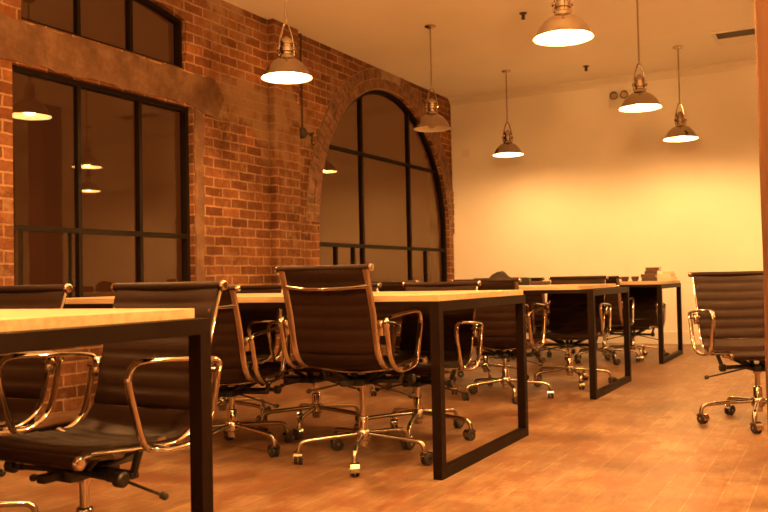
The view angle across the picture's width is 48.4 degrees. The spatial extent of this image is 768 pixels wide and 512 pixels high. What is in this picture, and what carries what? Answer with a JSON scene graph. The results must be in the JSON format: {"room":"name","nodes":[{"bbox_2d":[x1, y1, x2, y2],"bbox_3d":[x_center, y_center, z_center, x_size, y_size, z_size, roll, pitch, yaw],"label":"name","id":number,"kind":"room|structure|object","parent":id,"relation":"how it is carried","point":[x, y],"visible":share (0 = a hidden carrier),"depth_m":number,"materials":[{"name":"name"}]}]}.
{"room":"open-plan office","nodes":[
{"label":"open-plan office","id":0,"kind":"room"},
{"bbox_2d":[0,0,454,416],"bbox_3d":[-2.316,-0.587,5.525,0.112,3.237,13.540,-2,-2,28],"label":"wall","id":1,"kind":"structure","parent":0,"point":[224,42],"depth_m":7.33,"materials":[{"name":"brick"}]},
{"bbox_2d":[12,65,190,308],"bbox_3d":[-1.963,-0.413,6.139,0.140,1.590,1.700,-2,-2,28],"label":"window","id":2,"kind":"structure","parent":1,"relation":"in","point":[78,230],"depth_m":6.20,"materials":[{"name":"black metal"}]},
{"bbox_2d":[21,0,181,67],"bbox_3d":[-2.021,-1.749,6.195,0.060,0.495,1.565,-2,-2,28],"label":"window","id":3,"kind":"structure","parent":1,"relation":"in","point":[177,24],"depth_m":6.40,"materials":[{"name":"black metal"}]},
{"bbox_2d":[0,14,223,118],"bbox_3d":[-1.956,-1.330,6.126,0.022,0.342,2.523,-2,-2,28],"label":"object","id":4,"kind":"structure","parent":1,"relation":"attached to","point":[20,41],"depth_m":6.06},
{"bbox_2d":[193,108,205,280],"bbox_3d":[-1.489,-0.071,6.919,0.020,2.250,0.133,-2,-2,28],"label":"trim","id":5,"kind":"structure","parent":1,"relation":"attached to","point":[198,131],"depth_m":6.92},
{"bbox_2d":[300,33,315,145],"bbox_3d":[-0.760,-1.617,8.316,0.066,1.073,0.249,-2,-2,28],"label":"pipe","id":6,"kind":"object","parent":1,"relation":"attached to","point":[303,132],"visible":0.93,"depth_m":8.25,"materials":[{"name":"metal"}]},
{"bbox_2d":[306,68,454,233],"bbox_3d":[0.073,-1.223,9.905,0.032,1.815,3.578,-2,-2,28],"label":"arch","id":7,"kind":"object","parent":1,"relation":"attached to","point":[366,80],"depth_m":9.19,"materials":[{"name":"brick"}]},
{"bbox_2d":[320,90,446,281],"bbox_3d":[0.063,-0.694,9.960,0.130,2.440,3.200,-2,-2,28],"label":"window","id":8,"kind":"structure","parent":1,"relation":"in","point":[408,115],"depth_m":10.42,"materials":[{"name":"black metal"}]},
{"bbox_2d":[0,342,767,511],"bbox_3d":[1.127,0.969,3.657,8.320,0.120,13.740,-2,-2,28],"label":"floor","id":9,"kind":"structure","parent":0,"point":[640,446],"depth_m":4.00,"materials":[{"name":"brown wood"}]},
{"bbox_2d":[0,284,72,511],"bbox_3d":[-1.440,0.517,2.756,0.627,0.840,0.701,-2,-2,27],"label":"office chair","id":10,"kind":"object","parent":9,"relation":"on","point":[27,379],"visible":0.64,"depth_m":2.91,"materials":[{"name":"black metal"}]},
{"bbox_2d":[0,308,212,511],"bbox_3d":[-1.825,0.554,2.418,2.500,0.763,1.098,-2,-2,28],"label":"work table","id":11,"kind":"object","parent":9,"relation":"on","point":[89,327],"visible":1,"depth_m":2.19,"materials":[{"name":"black metal"}]},
{"bbox_2d":[0,280,227,511],"bbox_3d":[-0.845,0.495,2.432,0.627,0.840,0.701,-2,-2,29],"label":"office chair","id":12,"kind":"object","parent":9,"relation":"on","point":[154,373],"visible":0.82,"depth_m":2.58,"materials":[{"name":"black leather"}]},
{"bbox_2d":[170,285,282,421],"bbox_3d":[-0.943,0.586,5.148,0.604,0.815,0.673,-2,-2,26],"label":"office chair","id":13,"kind":"object","parent":9,"relation":"on","point":[253,320],"visible":0.27,"depth_m":5.31,"materials":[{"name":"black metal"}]},
{"bbox_2d":[169,285,295,456],"bbox_3d":[-0.784,0.554,4.223,0.648,0.820,0.643,-2,-2,19],"label":"office chair","id":14,"kind":"object","parent":9,"relation":"on","point":[229,344],"visible":0.44,"depth_m":4.00,"materials":[{"name":"black leather"}]},
{"bbox_2d":[23,290,528,480],"bbox_3d":[-0.623,0.590,4.607,2.530,0.763,1.097,-2,-2,28],"label":"work table","id":15,"kind":"object","parent":9,"relation":"on","point":[438,302],"visible":0.51,"depth_m":3.91,"materials":[{"name":"black metal"}]},
{"bbox_2d":[267,19,301,360],"bbox_3d":[-0.912,-0.548,7.955,0.070,3.237,0.410,-2,-2,28],"label":"wall pier","id":16,"kind":"object","parent":9,"relation":"on","point":[284,116],"visible":0.54,"depth_m":7.88,"materials":[{"name":"brick"}]},
{"bbox_2d":[258,283,381,439],"bbox_3d":[-0.352,0.564,4.808,0.604,0.815,0.673,-2,-2,29],"label":"office chair","id":17,"kind":"object","parent":9,"relation":"on","point":[316,408],"visible":0.31,"depth_m":4.76,"materials":[{"name":"silver metal"}]},
{"bbox_2d":[274,263,432,476],"bbox_3d":[-0.078,0.491,3.925,0.617,0.900,0.697,-2,-2,26],"label":"office chair","id":18,"kind":"object","parent":9,"relation":"on","point":[332,325],"visible":1,"depth_m":3.73,"materials":[{"name":"black leather"}]},
{"bbox_2d":[370,280,457,397],"bbox_3d":[0.207,0.586,6.203,0.637,0.825,0.707,-2,-2,30],"label":"office chair","id":19,"kind":"object","parent":9,"relation":"on","point":[387,286],"visible":0.16,"depth_m":5.98,"materials":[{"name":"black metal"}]},
{"bbox_2d":[359,281,483,444],"bbox_3d":[0.208,0.545,4.544,0.604,0.815,0.673,-2,-2,27],"label":"office chair","id":20,"kind":"object","parent":9,"relation":"on","point":[460,329],"visible":0.61,"depth_m":4.69,"materials":[{"name":"black leather"}]},
{"bbox_2d":[282,284,631,399],"bbox_3d":[0.554,0.627,6.806,2.530,0.763,1.097,-2,-2,28],"label":"work table","id":21,"kind":"object","parent":9,"relation":"on","point":[592,290],"visible":0.41,"depth_m":5.95,"materials":[{"name":"black metal"}]},
{"bbox_2d":[488,271,518,282],"bbox_3d":[0.961,0.185,7.085,0.322,0.119,0.215,-2,-2,28],"label":"cloth bag","id":22,"kind":"object","parent":21,"relation":"on","point":[501,274],"visible":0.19,"depth_m":7.01,"materials":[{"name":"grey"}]},
{"bbox_2d":[520,277,530,284],"bbox_3d":[1.151,0.206,6.958,0.080,0.062,0.060,-2,-2,28],"label":"box","id":23,"kind":"object","parent":21,"relation":"on","point":[524,281],"visible":0.67,"depth_m":6.93,"materials":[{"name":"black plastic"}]},
{"bbox_2d":[530,281,549,284],"bbox_3d":[1.256,0.218,6.878,0.140,0.030,0.100,-2,-2,28],"label":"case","id":24,"kind":"object","parent":21,"relation":"on","point":[531,282],"visible":0.96,"depth_m":6.84,"materials":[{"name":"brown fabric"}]},
{"bbox_2d":[449,277,529,384],"bbox_3d":[0.838,0.591,6.940,0.664,0.830,0.671,-2,-2,30],"label":"office chair","id":25,"kind":"object","parent":9,"relation":"on","point":[485,365],"visible":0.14,"depth_m":6.89,"materials":[{"name":"silver metal"}]},
{"bbox_2d":[451,278,553,403],"bbox_3d":[0.831,0.565,5.892,0.637,0.825,0.707,-2,-2,27],"label":"office chair","id":26,"kind":"object","parent":9,"relation":"on","point":[499,322],"visible":0.64,"depth_m":5.67,"materials":[{"name":"black leather"}]},
{"bbox_2d":[507,277,567,363],"bbox_3d":[1.496,0.623,8.485,0.637,0.825,0.707,-2,-2,31],"label":"office chair","id":27,"kind":"object","parent":9,"relation":"on","point":[530,299],"visible":0.23,"depth_m":8.21,"materials":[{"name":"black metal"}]},
{"bbox_2d":[535,294,587,356],"bbox_3d":[1.864,0.659,8.943,0.664,0.765,0.671,-2,-2,26],"label":"office chair","id":28,"kind":"object","parent":9,"relation":"on","point":[573,350],"visible":0.03,"depth_m":9.14,"materials":[{"name":"silver metal"}]},
{"bbox_2d":[531,275,616,389],"bbox_3d":[1.440,0.569,6.585,0.664,0.830,0.671,-2,-2,26],"label":"office chair","id":29,"kind":"object","parent":9,"relation":"on","point":[568,314],"visible":0.78,"depth_m":6.76,"materials":[{"name":"black leather"}]},
{"bbox_2d":[574,276,639,364],"bbox_3d":[2.105,0.602,8.182,0.637,0.825,0.707,-2,-2,26],"label":"office chair","id":30,"kind":"object","parent":9,"relation":"on","point":[614,300],"visible":0.35,"depth_m":7.93,"materials":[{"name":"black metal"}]},
{"bbox_2d":[550,280,682,363],"bbox_3d":[1.716,0.664,8.977,2.530,0.763,1.097,-2,-2,28],"label":"work table","id":31,"kind":"object","parent":9,"relation":"on","point":[660,285],"visible":0.38,"depth_m":8.04,"materials":[{"name":"black metal"}]},
{"bbox_2d":[621,277,628,281],"bbox_3d":[2.387,0.229,8.473,0.080,0.050,0.080,-2,-2,28],"label":"bowl","id":32,"kind":"object","parent":31,"relation":"on","point":[624,279],"visible":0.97,"depth_m":8.44,"materials":[{"name":"brown ceramic"}]},
{"bbox_2d":[631,276,638,280],"bbox_3d":[2.481,0.226,8.446,0.072,0.050,0.072,-2,-2,28],"label":"bowl","id":33,"kind":"object","parent":31,"relation":"on","point":[634,278],"visible":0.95,"depth_m":8.42,"materials":[{"name":"brown ceramic"}]},
{"bbox_2d":[642,277,656,280],"bbox_3d":[2.663,0.232,8.553,0.150,0.036,0.130,-2,-2,24],"label":"book","id":34,"kind":"object","parent":31,"relation":"on","point":[646,278],"visible":0.77,"depth_m":8.49,"materials":[{"name":"brown paper"}]},
{"bbox_2d":[641,274,656,277],"bbox_3d":[2.658,0.197,8.556,0.140,0.034,0.120,-2,-2,33],"label":"book","id":35,"kind":"object","parent":34,"relation":"on","point":[642,275],"visible":0.95,"depth_m":8.51,"materials":[{"name":"brown paper"}]},
{"bbox_2d":[644,271,657,273],"bbox_3d":[2.670,0.164,8.550,0.120,0.030,0.110,-2,-2,20],"label":"book","id":36,"kind":"object","parent":35,"relation":"on","point":[645,272],"visible":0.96,"depth_m":8.50,"materials":[{"name":"brown paper"}]},
{"bbox_2d":[645,267,661,270],"bbox_3d":[2.691,0.131,8.539,0.130,0.034,0.110,-2,-2,31],"label":"book","id":37,"kind":"object","parent":36,"relation":"on","point":[648,268],"visible":1,"depth_m":8.50,"materials":[{"name":"brown paper"}]},
{"bbox_2d":[657,277,676,280],"bbox_3d":[2.827,0.229,8.522,0.170,0.035,0.200,-2,-2,26],"label":"book","id":38,"kind":"object","parent":31,"relation":"on","point":[658,278],"visible":1,"depth_m":8.44,"materials":[{"name":"beige paper"}]},
{"bbox_2d":[657,274,675,276],"bbox_3d":[2.818,0.196,8.527,0.140,0.030,0.180,-2,-2,34],"label":"book","id":39,"kind":"object","parent":38,"relation":"on","point":[658,275],"visible":0.95,"depth_m":8.46,"materials":[{"name":"beige paper"}]},
{"bbox_2d":[663,271,673,273],"bbox_3d":[2.835,0.167,8.519,0.110,0.026,0.150,-2,-2,19],"label":"book","id":40,"kind":"object","parent":39,"relation":"on","point":[665,272],"visible":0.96,"depth_m":8.45,"materials":[{"name":"beige paper"}]},
{"bbox_2d":[604,287,668,360],"bbox_3d":[2.494,0.634,8.549,0.664,0.765,0.671,-2,-2,30],"label":"office chair","id":41,"kind":"object","parent":9,"relation":"on","point":[645,298],"visible":0.48,"depth_m":8.69,"materials":[{"name":"black leather"}]},
{"bbox_2d":[688,271,766,433],"bbox_3d":[2.030,0.500,4.714,0.619,0.840,0.676,-1,-2,0],"label":"office chair","id":42,"kind":"object","parent":9,"relation":"on","point":[729,304],"visible":0.99,"depth_m":4.95,"materials":[{"name":"black leather"}]},
{"bbox_2d":[754,0,767,418],"bbox_3d":[1.698,-0.727,3.498,0.308,3.237,0.307,-2,-2,28],"label":"timber post","id":43,"kind":"object","parent":9,"relation":"on","point":[760,6],"visible":1,"depth_m":3.42,"materials":[{"name":"brown wood"}]},
{"bbox_2d":[223,0,755,98],"bbox_3d":[1.058,-2.386,3.751,8.320,0.120,13.740,-2,-2,28],"label":"ceiling","id":44,"kind":"structure","parent":0,"point":[473,41],"depth_m":8.54,"materials":[{"name":"white paint"}]},
{"bbox_2d":[261,0,312,83],"bbox_3d":[-0.689,-1.734,5.990,0.366,0.985,0.366,-1,-2,0],"label":"pendant lamp","id":45,"kind":"object","parent":44,"relation":"hanging from","point":[285,69],"visible":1,"depth_m":5.95,"materials":[{"name":"silver metal"}]},
{"bbox_2d":[279,36,293,57],"bbox_3d":[-0.683,-1.453,5.982,0.112,0.162,0.112,-1,-2,0],"label":"socket","id":46,"kind":"object","parent":45,"relation":"attached to","point":[286,49],"depth_m":5.95,"materials":[{"name":"silver metal"}]},
{"bbox_2d":[413,24,451,131],"bbox_3d":[0.449,-1.698,8.127,0.366,0.985,0.366,-1,-2,0],"label":"pendant lamp","id":47,"kind":"object","parent":44,"relation":"hanging from","point":[432,121],"visible":1,"depth_m":8.09,"materials":[{"name":"silver metal"}]},
{"bbox_2d":[427,98,437,113],"bbox_3d":[0.455,-1.417,8.120,0.112,0.162,0.112,-1,-2,0],"label":"socket","id":48,"kind":"object","parent":47,"relation":"attached to","point":[432,106],"depth_m":8.09,"materials":[{"name":"silver metal"}]},
{"bbox_2d":[492,70,523,156],"bbox_3d":[1.434,-1.667,9.968,0.366,0.985,0.366,-1,-2,0],"label":"pendant lamp","id":49,"kind":"object","parent":44,"relation":"hanging from","point":[507,149],"visible":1,"depth_m":9.93,"materials":[{"name":"silver metal"}]},
{"bbox_2d":[503,130,511,142],"bbox_3d":[1.440,-1.386,9.960,0.112,0.162,0.112,-1,-2,0],"label":"socket","id":50,"kind":"object","parent":49,"relation":"attached to","point":[507,135],"depth_m":9.93,"materials":[{"name":"silver metal"}]},
{"bbox_2d":[519,12,526,19],"bbox_3d":[1.269,-2.188,7.799,0.072,0.058,0.072,-2,-2,28],"label":"sprinkler","id":51,"kind":"object","parent":44,"relation":"attached to","point":[522,14],"visible":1,"depth_m":7.79,"materials":[{"name":"metal"}]},
{"bbox_2d":[532,0,594,46],"bbox_3d":[1.063,-1.794,5.133,0.366,0.985,0.366,-1,-2,0],"label":"pendant lamp","id":52,"kind":"object","parent":44,"relation":"hanging from","point":[564,28],"visible":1,"depth_m":5.09,"materials":[{"name":"silver metal"}]},
{"bbox_2d":[554,0,570,14],"bbox_3d":[1.069,-1.513,5.125,0.112,0.162,0.112,-1,-2,0],"label":"socket","id":53,"kind":"object","parent":52,"relation":"attached to","point":[561,6],"depth_m":5.09,"materials":[{"name":"silver metal"}]},
{"bbox_2d":[618,0,662,112],"bbox_3d":[2.184,-1.756,7.334,0.366,0.985,0.366,-1,-2,0],"label":"pendant lamp","id":54,"kind":"object","parent":44,"relation":"hanging from","point":[640,100],"visible":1,"depth_m":7.30,"materials":[{"name":"silver metal"}]},
{"bbox_2d":[634,74,645,91],"bbox_3d":[2.190,-1.475,7.326,0.112,0.162,0.112,-1,-2,0],"label":"socket","id":55,"kind":"object","parent":54,"relation":"attached to","point":[639,85],"depth_m":7.29,"materials":[{"name":"silver metal"}]},
{"bbox_2d":[663,45,698,141],"bbox_3d":[3.130,-1.728,9.062,0.366,0.985,0.366,-1,-2,0],"label":"pendant lamp","id":56,"kind":"object","parent":44,"relation":"hanging from","point":[680,132],"visible":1,"depth_m":9.02,"materials":[{"name":"silver metal"}]},
{"bbox_2d":[675,112,685,125],"bbox_3d":[3.136,-1.446,9.054,0.112,0.162,0.112,-1,-2,0],"label":"socket","id":57,"kind":"object","parent":56,"relation":"attached to","point":[680,120],"depth_m":9.02,"materials":[{"name":"silver metal"}]},
{"bbox_2d":[711,26,754,45],"bbox_3d":[3.712,-2.233,8.623,0.720,0.024,0.520,-2,-2,28],"label":"ceiling vent","id":58,"kind":"object","parent":44,"relation":"in","point":[741,35],"visible":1,"depth_m":8.70,"materials":[{"name":"white metal"}]},
{"bbox_2d":[428,68,762,331],"bbox_3d":[4.309,-0.607,9.716,8.320,3.237,0.100,-2,-2,28],"label":"wall","id":59,"kind":"structure","parent":0,"point":[596,188],"depth_m":10.49,"materials":[{"name":"paint"}]},
{"bbox_2d":[448,59,755,105],"bbox_3d":[4.346,-2.187,9.624,7.870,0.085,0.075,-2,-2,28],"label":"trim","id":60,"kind":"structure","parent":59,"relation":"attached to","point":[746,64],"depth_m":10.50,"materials":[{"name":"white paint"}]},
{"bbox_2d":[609,88,630,107],"bbox_3d":[2.867,-1.921,10.394,0.260,0.210,0.105,-2,-2,28],"label":"emergency light","id":61,"kind":"object","parent":59,"relation":"attached to","point":[616,97],"visible":0.89,"depth_m":10.40,"materials":[{"name":"white plastic"}]},
{"bbox_2d":[526,331,736,344],"bbox_3d":[4.424,0.931,9.563,7.870,0.150,0.016,-2,-2,28],"label":"baseboard","id":62,"kind":"structure","parent":59,"relation":"attached to","point":[670,337],"depth_m":10.19,"materials":[{"name":"white"}]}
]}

